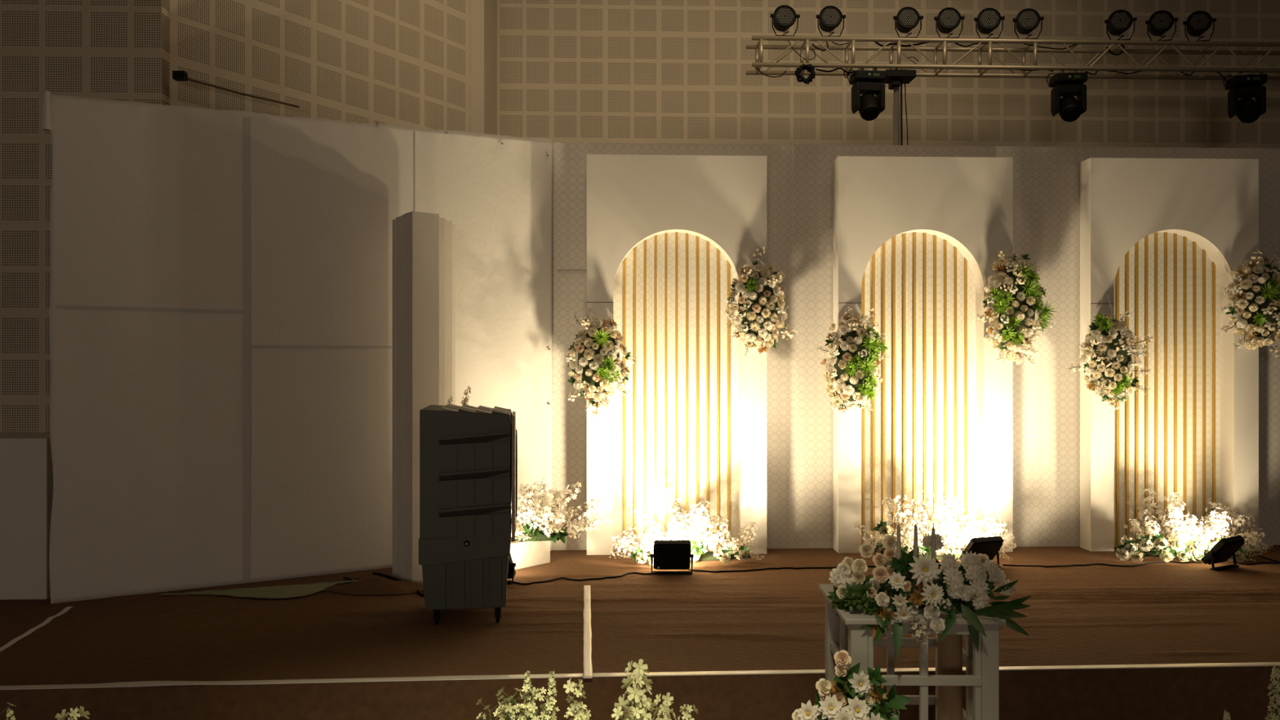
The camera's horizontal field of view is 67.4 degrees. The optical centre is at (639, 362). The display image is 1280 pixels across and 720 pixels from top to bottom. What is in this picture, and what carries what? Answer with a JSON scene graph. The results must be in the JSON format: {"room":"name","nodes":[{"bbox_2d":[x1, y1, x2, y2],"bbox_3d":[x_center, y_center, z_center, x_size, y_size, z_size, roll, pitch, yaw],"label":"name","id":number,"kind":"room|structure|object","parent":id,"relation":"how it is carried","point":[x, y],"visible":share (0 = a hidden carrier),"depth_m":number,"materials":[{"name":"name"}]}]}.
{"room":"event venue","nodes":[
{"label":"event venue","id":0,"kind":"room"},
{"bbox_2d":[0,0,169,432],"bbox_3d":[-5.078,-1.300,6.635,3.538,6.800,0.120,0,0,-2],"label":"wall","id":1,"kind":"structure","parent":0,"point":[117,50],"depth_m":6.61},
{"bbox_2d":[0,432,53,599],"bbox_3d":[-5.298,0.989,6.291,3.071,1.021,0.549,0,0,-2],"label":"panel","id":2,"kind":"object","parent":1,"relation":"attached to","point":[26,468],"depth_m":6.07,"materials":[{"name":"white paint"}]},
{"bbox_2d":[169,0,470,132],"bbox_3d":[-2.474,-1.575,8.157,0.100,6.250,3.257,0,0,33],"label":"wall","id":3,"kind":"structure","parent":0,"point":[406,63],"depth_m":7.93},
{"bbox_2d":[172,71,299,107],"bbox_3d":[-2.976,-2.001,7.115,0.100,0.055,1.045,0,0,29],"label":"pole","id":4,"kind":"object","parent":3,"relation":"attached to","point":[176,75],"visible":1,"depth_m":6.93,"materials":[{"name":"metal"}]},
{"bbox_2d":[470,0,484,133],"bbox_3d":[-1.598,-1.575,9.417,0.012,6.250,0.190,0,0,33],"label":"trim","id":5,"kind":"structure","parent":3,"relation":"attached to","point":[477,6],"depth_m":9.41,"materials":[{"name":"beige paint"}]},
{"bbox_2d":[484,0,497,134],"bbox_3d":[-1.623,-1.575,10.098,0.100,6.250,1.200,0,0,-2],"label":"wall","id":6,"kind":"structure","parent":0,"point":[490,6],"depth_m":10.14,"materials":[{"name":"beige paint"}]},
{"bbox_2d":[0,545,1279,690],"bbox_3d":[0.220,1.490,7.654,14.000,0.020,6.517,0,0,-2],"label":"floor","id":7,"kind":"structure","parent":0,"point":[1165,612],"depth_m":5.47,"materials":[{"name":"brown wood"}]},
{"bbox_2d":[0,606,73,652],"bbox_3d":[-3.347,1.493,5.078,0.037,0.011,1.606,0,0,-10],"label":"tape","id":8,"kind":"object","parent":7,"relation":"on","point":[47,620],"visible":1,"depth_m":5.38,"materials":[{"name":"white plastic"}]},
{"bbox_2d":[160,580,357,598],"bbox_3d":[-2.448,1.488,6.188,1.217,0.014,0.362,0,0,-19],"label":"plastic sheet","id":9,"kind":"object","parent":7,"relation":"on","point":[293,590],"visible":1,"depth_m":6.24,"materials":[{"name":"plastic"}]},
{"bbox_2d":[0,673,583,689],"bbox_3d":[-3.456,1.493,4.385,6.417,0.010,0.058,0,0,-4],"label":"tape","id":10,"kind":"object","parent":7,"relation":"on","point":[142,683],"visible":0.94,"depth_m":4.50,"materials":[{"name":"white plastic"}]},
{"bbox_2d":[40,90,552,604],"bbox_3d":[-2.215,-0.140,6.815,3.458,3.279,0.092,0,0,-30],"label":"backdrop panel","id":11,"kind":"object","parent":7,"relation":"on","point":[220,311],"visible":0.84,"depth_m":6.54,"materials":[{"name":"white fabric"}]},
{"bbox_2d":[343,577,359,583],"bbox_3d":[-2.257,1.494,6.382,0.838,0.010,0.278,0,0,-35],"label":"cable","id":12,"kind":"object","parent":7,"relation":"on","point":[344,578],"visible":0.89,"depth_m":6.62,"materials":[{"name":"black plastic"}]},
{"bbox_2d":[324,577,423,595],"bbox_3d":[-1.700,1.451,6.308,0.787,0.086,0.259,0,0,-2],"label":"heap","id":13,"kind":"object","parent":7,"relation":"on","point":[373,585],"visible":0.94,"depth_m":6.25,"materials":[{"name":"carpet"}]},
{"bbox_2d":[372,571,424,595],"bbox_3d":[-1.599,1.488,6.455,0.103,0.022,0.935,0,0,-41],"label":"cable","id":14,"kind":"object","parent":7,"relation":"on","point":[419,592],"visible":0.54,"depth_m":6.66,"materials":[{"name":"black plastic"}]},
{"bbox_2d":[392,211,455,582],"bbox_3d":[-1.452,0.240,6.731,0.460,2.519,0.329,0,0,-38],"label":"pillar","id":15,"kind":"structure","parent":7,"relation":"on","point":[424,244],"depth_m":6.56,"materials":[{"name":"white paint"}]},
{"bbox_2d":[418,403,517,624],"bbox_3d":[-1.014,0.877,5.761,0.550,1.242,0.669,0,0,-7],"label":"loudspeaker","id":16,"kind":"object","parent":7,"relation":"on","point":[468,454],"visible":1,"depth_m":5.45,"materials":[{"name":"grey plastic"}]},
{"bbox_2d":[460,386,471,406],"bbox_3d":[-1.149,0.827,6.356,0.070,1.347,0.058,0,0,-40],"label":"sprig","id":17,"kind":"object","parent":16,"relation":"on","point":[465,399],"visible":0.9,"depth_m":6.36,"materials":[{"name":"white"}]},
{"bbox_2d":[506,554,515,584],"bbox_3d":[-0.999,1.378,6.562,0.310,0.244,0.168,0,0,16],"label":"floodlight","id":18,"kind":"object","parent":7,"relation":"on","point":[511,570],"visible":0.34,"depth_m":6.52,"materials":[{"name":"black metal"}]},
{"bbox_2d":[510,540,550,569],"bbox_3d":[-0.976,1.402,7.038,0.250,0.196,0.656,0,0,42],"label":"plinth","id":19,"kind":"object","parent":7,"relation":"on","point":[525,554],"visible":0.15,"depth_m":7.04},
{"bbox_2d":[511,476,606,543],"bbox_3d":[-0.728,1.084,7.027,0.731,0.511,0.671,0,0,32],"label":"arrangement","id":20,"kind":"object","parent":19,"relation":"on","point":[526,531],"visible":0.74,"depth_m":6.96,"materials":[{"name":"white plant"}]},
{"bbox_2d":[508,571,652,584],"bbox_3d":[-0.378,1.492,6.655,1.043,0.014,0.172,0,0,-16],"label":"cable","id":21,"kind":"object","parent":7,"relation":"on","point":[627,573],"visible":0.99,"depth_m":6.63,"materials":[{"name":"black plastic"}]},
{"bbox_2d":[582,585,592,678],"bbox_3d":[-0.301,1.490,5.487,0.047,0.010,1.886,0,0,-3],"label":"tape","id":22,"kind":"object","parent":7,"relation":"on","point":[588,668],"visible":1,"depth_m":5.25,"materials":[{"name":"white plastic"}]},
{"bbox_2d":[0,666,1279,719],"bbox_3d":[0.332,1.800,4.572,14.003,0.600,0.059,0,0,-3],"label":"stage front","id":23,"kind":"structure","parent":7,"relation":"attached to","point":[1189,693],"depth_m":4.59,"materials":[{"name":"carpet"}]},
{"bbox_2d":[649,540,693,574],"bbox_3d":[0.227,1.377,6.827,0.310,0.245,0.165,0,0,0],"label":"floodlight","id":24,"kind":"object","parent":7,"relation":"on","point":[668,554],"visible":1,"depth_m":6.79,"materials":[{"name":"black metal"}]},
{"bbox_2d":[586,154,766,555],"bbox_3d":[0.287,-0.062,7.603,1.413,3.123,0.186,0,0,-2],"label":"arch panel","id":25,"kind":"object","parent":7,"relation":"on","point":[668,237],"visible":0.79,"depth_m":7.66,"materials":[{"name":"wood"}]},
{"bbox_2d":[564,311,637,417],"bbox_3d":[-0.296,0.009,7.336,0.565,0.814,0.291,0,0,-2],"label":"bouquet","id":26,"kind":"object","parent":25,"relation":"hanging from","point":[599,361],"visible":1,"depth_m":7.33,"materials":[{"name":"beige plant"}]},
{"bbox_2d":[724,246,797,358],"bbox_3d":[0.934,-0.464,7.396,0.587,0.860,0.292,0,0,-8],"label":"bouquet","id":27,"kind":"object","parent":25,"relation":"hanging from","point":[757,307],"visible":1,"depth_m":7.38,"materials":[{"name":"beige plant"}]},
{"bbox_2d":[609,486,764,565],"bbox_3d":[0.337,1.238,7.276,1.165,0.568,0.579,0,0,-7],"label":"arrangement","id":28,"kind":"object","parent":7,"relation":"on","point":[700,542],"visible":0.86,"depth_m":7.19,"materials":[{"name":"white plant"}]},
{"bbox_2d":[687,565,887,573],"bbox_3d":[1.332,1.492,6.966,1.977,0.016,0.144,0,0,-3],"label":"cable","id":29,"kind":"object","parent":7,"relation":"on","point":[704,571],"visible":0.63,"depth_m":6.96,"materials":[{"name":"black plastic"}]},
{"bbox_2d":[882,69,915,145],"bbox_3d":[2.519,-0.672,9.429,0.537,4.343,0.537,0,0,43],"label":"stand","id":30,"kind":"object","parent":7,"relation":"on","point":[894,77],"visible":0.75,"depth_m":9.40,"materials":[{"name":"grey metal"}]},
{"bbox_2d":[745,35,1279,84],"bbox_3d":[4.353,-2.926,9.493,6.603,0.449,0.310,0,0,-2],"label":"lighting truss","id":31,"kind":"object","parent":30,"relation":"on","point":[759,47],"depth_m":9.40,"materials":[{"name":"metal"}]},
{"bbox_2d":[755,66,786,77],"bbox_3d":[1.268,-2.823,9.313,0.308,0.110,0.010,0,0,-2],"label":"cable","id":32,"kind":"object","parent":31,"relation":"hanging from","point":[756,67],"visible":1,"depth_m":9.31,"materials":[{"name":"black plastic"}]},
{"bbox_2d":[770,4,799,35],"bbox_3d":[1.397,-3.294,9.351,0.284,0.335,0.184,0,0,-4],"label":"light","id":33,"kind":"object","parent":31,"relation":"attached to","point":[784,16],"visible":1,"depth_m":9.28,"materials":[{"name":"black metal"}]},
{"bbox_2d":[788,40,815,60],"bbox_3d":[1.572,-3.034,9.324,0.271,0.190,0.008,0,0,-2],"label":"cable","id":34,"kind":"object","parent":31,"relation":"hanging from","point":[788,41],"visible":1,"depth_m":9.32,"materials":[{"name":"black plastic"}]},
{"bbox_2d":[811,41,828,51],"bbox_3d":[1.748,-3.075,9.330,0.166,0.095,0.012,0,0,-2],"label":"cable","id":35,"kind":"object","parent":31,"relation":"hanging from","point":[812,44],"visible":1,"depth_m":9.33,"materials":[{"name":"black plastic"}]},
{"bbox_2d":[816,5,845,36],"bbox_3d":[1.847,-3.294,9.367,0.284,0.335,0.184,0,0,-1],"label":"light","id":36,"kind":"object","parent":31,"relation":"attached to","point":[830,17],"visible":1,"depth_m":9.30,"materials":[{"name":"black metal"}]},
{"bbox_2d":[815,67,854,73],"bbox_3d":[1.919,-2.843,9.337,0.421,0.055,0.016,0,0,-2],"label":"cable","id":37,"kind":"object","parent":31,"relation":"hanging from","point":[842,68],"visible":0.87,"depth_m":9.33,"materials":[{"name":"black plastic"}]},
{"bbox_2d":[846,67,885,120],"bbox_3d":[2.193,-2.624,9.331,0.355,0.550,0.268,0,0,-6],"label":"light","id":38,"kind":"object","parent":31,"relation":"hanging from","point":[868,83],"visible":0.99,"depth_m":9.27,"materials":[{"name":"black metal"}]},
{"bbox_2d":[900,82,902,145],"bbox_3d":[2.589,-2.454,9.501,0.021,0.897,0.018,0,0,-2],"label":"cable","id":39,"kind":"object","parent":31,"relation":"hanging from","point":[901,129],"visible":0.62,"depth_m":9.50,"materials":[{"name":"black plastic"}]},
{"bbox_2d":[874,41,928,46],"bbox_3d":[2.560,-3.110,9.360,0.558,0.063,0.018,0,0,-2],"label":"cable","id":40,"kind":"object","parent":31,"relation":"attached to","point":[877,42],"visible":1,"depth_m":9.35,"materials":[{"name":"black plastic"}]},
{"bbox_2d":[903,69,907,145],"bbox_3d":[2.634,-2.455,9.503,0.041,0.897,0.010,0,0,-2],"label":"cable","id":41,"kind":"object","parent":31,"relation":"hanging from","point":[904,69],"visible":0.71,"depth_m":9.50,"materials":[{"name":"black plastic"}]},
{"bbox_2d":[893,6,923,37],"bbox_3d":[2.607,-3.294,9.395,0.284,0.335,0.184,0,0,2],"label":"light","id":42,"kind":"object","parent":31,"relation":"on","point":[908,18],"visible":1,"depth_m":9.32,"materials":[{"name":"black metal"}]},
{"bbox_2d":[933,7,964,38],"bbox_3d":[3.014,-3.294,9.410,0.284,0.335,0.184,0,0,4],"label":"light","id":43,"kind":"object","parent":31,"relation":"attached to","point":[948,19],"visible":1,"depth_m":9.34,"materials":[{"name":"black metal"}]},
{"bbox_2d":[954,42,993,47],"bbox_3d":[3.311,-3.112,9.388,0.478,0.053,0.014,0,0,-2],"label":"cable","id":44,"kind":"object","parent":31,"relation":"attached to","point":[954,42],"visible":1,"depth_m":9.38,"materials":[{"name":"black plastic"}]},
{"bbox_2d":[973,8,1004,38],"bbox_3d":[3.412,-3.294,9.424,0.284,0.335,0.184,0,0,7],"label":"light","id":45,"kind":"object","parent":31,"relation":"on","point":[988,20],"visible":1,"depth_m":9.36,"materials":[{"name":"black metal"}]},
{"bbox_2d":[1012,8,1044,39],"bbox_3d":[3.801,-3.294,9.437,0.284,0.335,0.184,0,0,10],"label":"light","id":46,"kind":"object","parent":31,"relation":"on","point":[1028,20],"visible":1,"depth_m":9.37,"materials":[{"name":"black metal"}]},
{"bbox_2d":[1023,43,1076,49],"bbox_3d":[4.041,-3.109,9.414,0.561,0.075,0.012,0,0,-2],"label":"cable","id":47,"kind":"object","parent":31,"relation":"attached to","point":[1024,43],"visible":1,"depth_m":9.41,"materials":[{"name":"black plastic"}]},
{"bbox_2d":[1046,65,1087,121],"bbox_3d":[4.175,-2.626,9.407,0.355,0.547,0.273,0,0,6],"label":"light","id":48,"kind":"object","parent":31,"relation":"hanging from","point":[1068,86],"visible":1,"depth_m":9.35,"materials":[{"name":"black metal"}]},
{"bbox_2d":[1084,71,1142,75],"bbox_3d":[4.840,-2.860,9.444,0.938,0.072,0.012,0,0,-2],"label":"cable","id":49,"kind":"object","parent":31,"relation":"attached to","point":[1085,71],"visible":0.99,"depth_m":9.44,"materials":[{"name":"black plastic"}]},
{"bbox_2d":[1106,44,1124,55],"bbox_3d":[4.675,-3.076,9.438,0.189,0.112,0.016,0,0,-2],"label":"cable","id":50,"kind":"object","parent":31,"relation":"hanging from","point":[1123,46],"visible":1,"depth_m":9.43,"materials":[{"name":"black plastic"}]},
{"bbox_2d":[1104,9,1137,39],"bbox_3d":[4.721,-3.294,9.470,0.284,0.335,0.184,0,0,13],"label":"light","id":51,"kind":"object","parent":31,"relation":"on","point":[1119,21],"visible":1,"depth_m":9.41,"materials":[{"name":"black metal"}]},
{"bbox_2d":[1145,9,1177,40],"bbox_3d":[5.135,-3.294,9.484,0.284,0.335,0.184,0,0,16],"label":"light","id":52,"kind":"object","parent":31,"relation":"attached to","point":[1160,22],"visible":1,"depth_m":9.42,"materials":[{"name":"black metal"}]},
{"bbox_2d":[1182,10,1216,40],"bbox_3d":[5.518,-3.294,9.497,0.284,0.335,0.184,0,0,19],"label":"light","id":53,"kind":"object","parent":31,"relation":"attached to","point":[1198,22],"visible":1,"depth_m":9.43,"materials":[{"name":"black metal"}]},
{"bbox_2d":[1179,71,1226,81],"bbox_3d":[5.557,-2.832,9.470,0.479,0.110,0.012,0,0,-2],"label":"cable","id":54,"kind":"object","parent":31,"relation":"hanging from","point":[1220,73],"visible":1,"depth_m":9.46,"materials":[{"name":"black plastic"}]},
{"bbox_2d":[1222,72,1266,123],"bbox_3d":[5.963,-2.627,9.475,0.355,0.544,0.274,0,0,12],"label":"light","id":55,"kind":"object","parent":31,"relation":"hanging from","point":[1244,87],"visible":1,"depth_m":9.41,"materials":[{"name":"black metal"}]},
{"bbox_2d":[551,142,1279,550],"bbox_3d":[3.501,-0.133,7.863,8.426,3.266,0.081,0,0,-2],"label":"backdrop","id":56,"kind":"structure","parent":7,"relation":"on","point":[800,177],"depth_m":7.76,"materials":[{"name":"fabric"}]},
{"bbox_2d":[833,155,1013,553],"bbox_3d":[2.255,-0.063,7.675,1.394,3.126,0.186,0,0,-2],"label":"arch panel","id":57,"kind":"object","parent":7,"relation":"on","point":[917,241],"visible":0.88,"depth_m":7.72,"materials":[{"name":"wood"}]},
{"bbox_2d":[816,306,890,415],"bbox_3d":[1.669,-0.013,7.400,0.585,0.843,0.329,0,0,-2],"label":"bouquet","id":58,"kind":"object","parent":57,"relation":"hanging from","point":[855,361],"visible":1,"depth_m":7.40,"materials":[{"name":"white plant"}]},
{"bbox_2d":[974,249,1055,364],"bbox_3d":[2.930,-0.430,7.428,0.633,0.901,0.357,0,0,-2],"label":"bouquet","id":59,"kind":"object","parent":57,"relation":"hanging from","point":[1016,298],"visible":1,"depth_m":7.45,"materials":[{"name":"white plant"}]},
{"bbox_2d":[852,490,1017,560],"bbox_3d":[2.243,1.257,7.322,1.205,0.519,0.596,0,0,3],"label":"arrangement","id":60,"kind":"object","parent":7,"relation":"on","point":[945,526],"visible":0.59,"depth_m":7.29,"materials":[{"name":"white plant"}]},
{"bbox_2d":[592,662,1279,677],"bbox_3d":[3.534,1.494,4.785,7.587,0.009,0.058,0,0,-3],"label":"tape","id":61,"kind":"object","parent":7,"relation":"on","point":[1259,664],"visible":0.78,"depth_m":4.69,"materials":[{"name":"white plastic"}]},
{"bbox_2d":[959,536,1004,567],"bbox_3d":[2.492,1.381,7.003,0.310,0.239,0.189,0,0,-18],"label":"floodlight","id":62,"kind":"object","parent":7,"relation":"on","point":[990,546],"visible":0.6,"depth_m":6.94,"materials":[{"name":"black metal"}]},
{"bbox_2d":[1002,560,1195,567],"bbox_3d":[3.460,1.491,7.094,1.563,0.016,0.149,0,0,-6],"label":"cable","id":63,"kind":"object","parent":7,"relation":"on","point":[1145,563],"visible":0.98,"depth_m":7.08,"materials":[{"name":"black plastic"}]},
{"bbox_2d":[1080,157,1258,551],"bbox_3d":[4.263,-0.065,7.748,1.369,3.129,0.186,0,0,-2],"label":"arch panel","id":64,"kind":"object","parent":7,"relation":"on","point":[1161,238],"visible":0.85,"depth_m":7.78,"materials":[{"name":"wood"}]},
{"bbox_2d":[1065,310,1153,413],"bbox_3d":[3.692,-0.008,7.472,0.686,0.802,0.328,0,0,-5],"label":"bouquet","id":65,"kind":"object","parent":64,"relation":"hanging from","point":[1113,355],"visible":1,"depth_m":7.48,"materials":[{"name":"white plant"}]},
{"bbox_2d":[1220,251,1279,359],"bbox_3d":[4.887,-0.457,7.510,0.612,0.860,0.340,0,0,-6],"label":"bouquet","id":66,"kind":"object","parent":64,"relation":"hanging from","point":[1258,301],"visible":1,"depth_m":7.53,"materials":[{"name":"white plant"}]},
{"bbox_2d":[1115,488,1275,563],"bbox_3d":[4.188,1.262,7.374,1.286,0.531,0.573,0,0,0],"label":"arrangement","id":67,"kind":"object","parent":7,"relation":"on","point":[1153,543],"visible":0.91,"depth_m":7.26,"materials":[{"name":"white plant"}]},
{"bbox_2d":[1200,535,1244,571],"bbox_3d":[4.255,1.381,7.003,0.310,0.239,0.189,0,0,-30],"label":"floodlight","id":68,"kind":"object","parent":7,"relation":"on","point":[1226,548],"visible":1,"depth_m":6.95,"materials":[{"name":"black metal"}]},
{"bbox_2d":[1240,561,1279,564],"bbox_3d":[4.671,1.493,7.160,0.428,0.012,0.037,0,0,-10],"label":"cable","id":69,"kind":"object","parent":7,"relation":"on","point":[1260,562],"visible":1,"depth_m":7.15,"materials":[{"name":"black plastic"}]},
{"bbox_2d":[1254,554,1279,561],"bbox_3d":[4.778,1.492,7.213,0.034,0.015,0.511,0,0,3],"label":"cable","id":70,"kind":"object","parent":7,"relation":"on","point":[1255,554],"visible":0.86,"depth_m":7.32,"materials":[{"name":"black plastic"}]},
{"bbox_2d":[497,0,1279,148],"bbox_3d":[3.350,-1.575,10.930,10.502,6.250,0.100,0,0,-2],"label":"wall","id":71,"kind":"structure","parent":0,"point":[569,71],"depth_m":10.84,"materials":[{"name":"beige tile"}]},
{"bbox_3d":[0.458,2.125,1.159,19.000,0.050,8.883,0,0,-2],"label":"floor","id":72,"kind":"structure","parent":0,"visible":0},
{"bbox_2d":[0,702,90,719],"bbox_3d":[-1.519,1.474,2.405,0.232,1.251,0.197,0,0,31],"label":"arrangement","id":73,"kind":"object","parent":72,"relation":"on","point":[73,713],"visible":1,"depth_m":2.41,"materials":[{"name":"white plant"}]},
{"bbox_2d":[475,670,559,719],"bbox_3d":[-0.319,1.485,2.605,0.260,1.230,0.197,0,0,-2],"label":"arrangement","id":74,"kind":"object","parent":72,"relation":"on","point":[548,708],"visible":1,"depth_m":2.60,"materials":[{"name":"white plant"}]},
{"bbox_2d":[563,658,697,719],"bbox_3d":[-0.030,1.462,2.603,0.344,1.276,0.199,0,0,-26],"label":"arrangement","id":75,"kind":"object","parent":72,"relation":"on","point":[636,711],"visible":1,"depth_m":2.60,"materials":[{"name":"white plant"}]},
{"bbox_2d":[791,649,911,719],"bbox_3d":[0.667,1.519,3.135,0.361,1.162,0.316,0,0,-37],"label":"arrangement","id":76,"kind":"object","parent":72,"relation":"on","point":[853,699],"visible":1,"depth_m":3.11,"materials":[{"name":"white plant"}]},
{"bbox_2d":[817,583,1006,719],"bbox_3d":[1.039,1.515,3.758,0.584,1.171,0.560,0,0,1],"label":"stand","id":77,"kind":"object","parent":72,"relation":"on","point":[980,680],"visible":0.35,"depth_m":3.51,"materials":[{"name":"white paint"}]},
{"bbox_2d":[826,533,1031,658],"bbox_3d":[1.070,0.857,3.593,0.614,0.406,0.528,0,0,-29],"label":"arrangement","id":78,"kind":"object","parent":77,"relation":"on","point":[950,588],"visible":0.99,"depth_m":3.54,"materials":[{"name":"white plant"}]},
{"bbox_2d":[896,524,901,575],"bbox_3d":[0.986,0.753,3.660,0.023,0.293,0.022,0,0,-2],"label":"taper candle","id":79,"kind":"object","parent":78,"relation":"in","point":[898,536],"visible":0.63,"depth_m":3.65,"materials":[{"name":"beige wax"}]},
{"bbox_2d":[912,524,918,579],"bbox_3d":[1.051,0.753,3.660,0.023,0.293,0.022,0,0,-2],"label":"taper candle","id":80,"kind":"object","parent":78,"relation":"in","point":[915,534],"visible":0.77,"depth_m":3.65,"materials":[{"name":"beige wax"}]},
{"bbox_2d":[930,524,936,579],"bbox_3d":[1.118,0.758,3.660,0.023,0.283,0.022,0,0,-2],"label":"taper candle","id":81,"kind":"object","parent":78,"relation":"in","point":[933,534],"visible":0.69,"depth_m":3.65,"materials":[{"name":"beige wax"}]},
{"bbox_2d":[937,634,962,719],"bbox_3d":[1.214,1.550,3.760,0.094,1.101,0.094,0,0,-2],"label":"post","id":82,"kind":"object","parent":72,"relation":"on","point":[949,650],"visible":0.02,"depth_m":3.72,"materials":[{"name":"brown wood"}]},
{"bbox_2d":[1222,664,1279,719],"bbox_3d":[1.577,1.424,2.406,0.234,1.352,0.197,0,0,30],"label":"arrangement","id":83,"kind":"object","parent":72,"relation":"on","point":[1276,703],"visible":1,"depth_m":2.38,"materials":[{"name":"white plant"}]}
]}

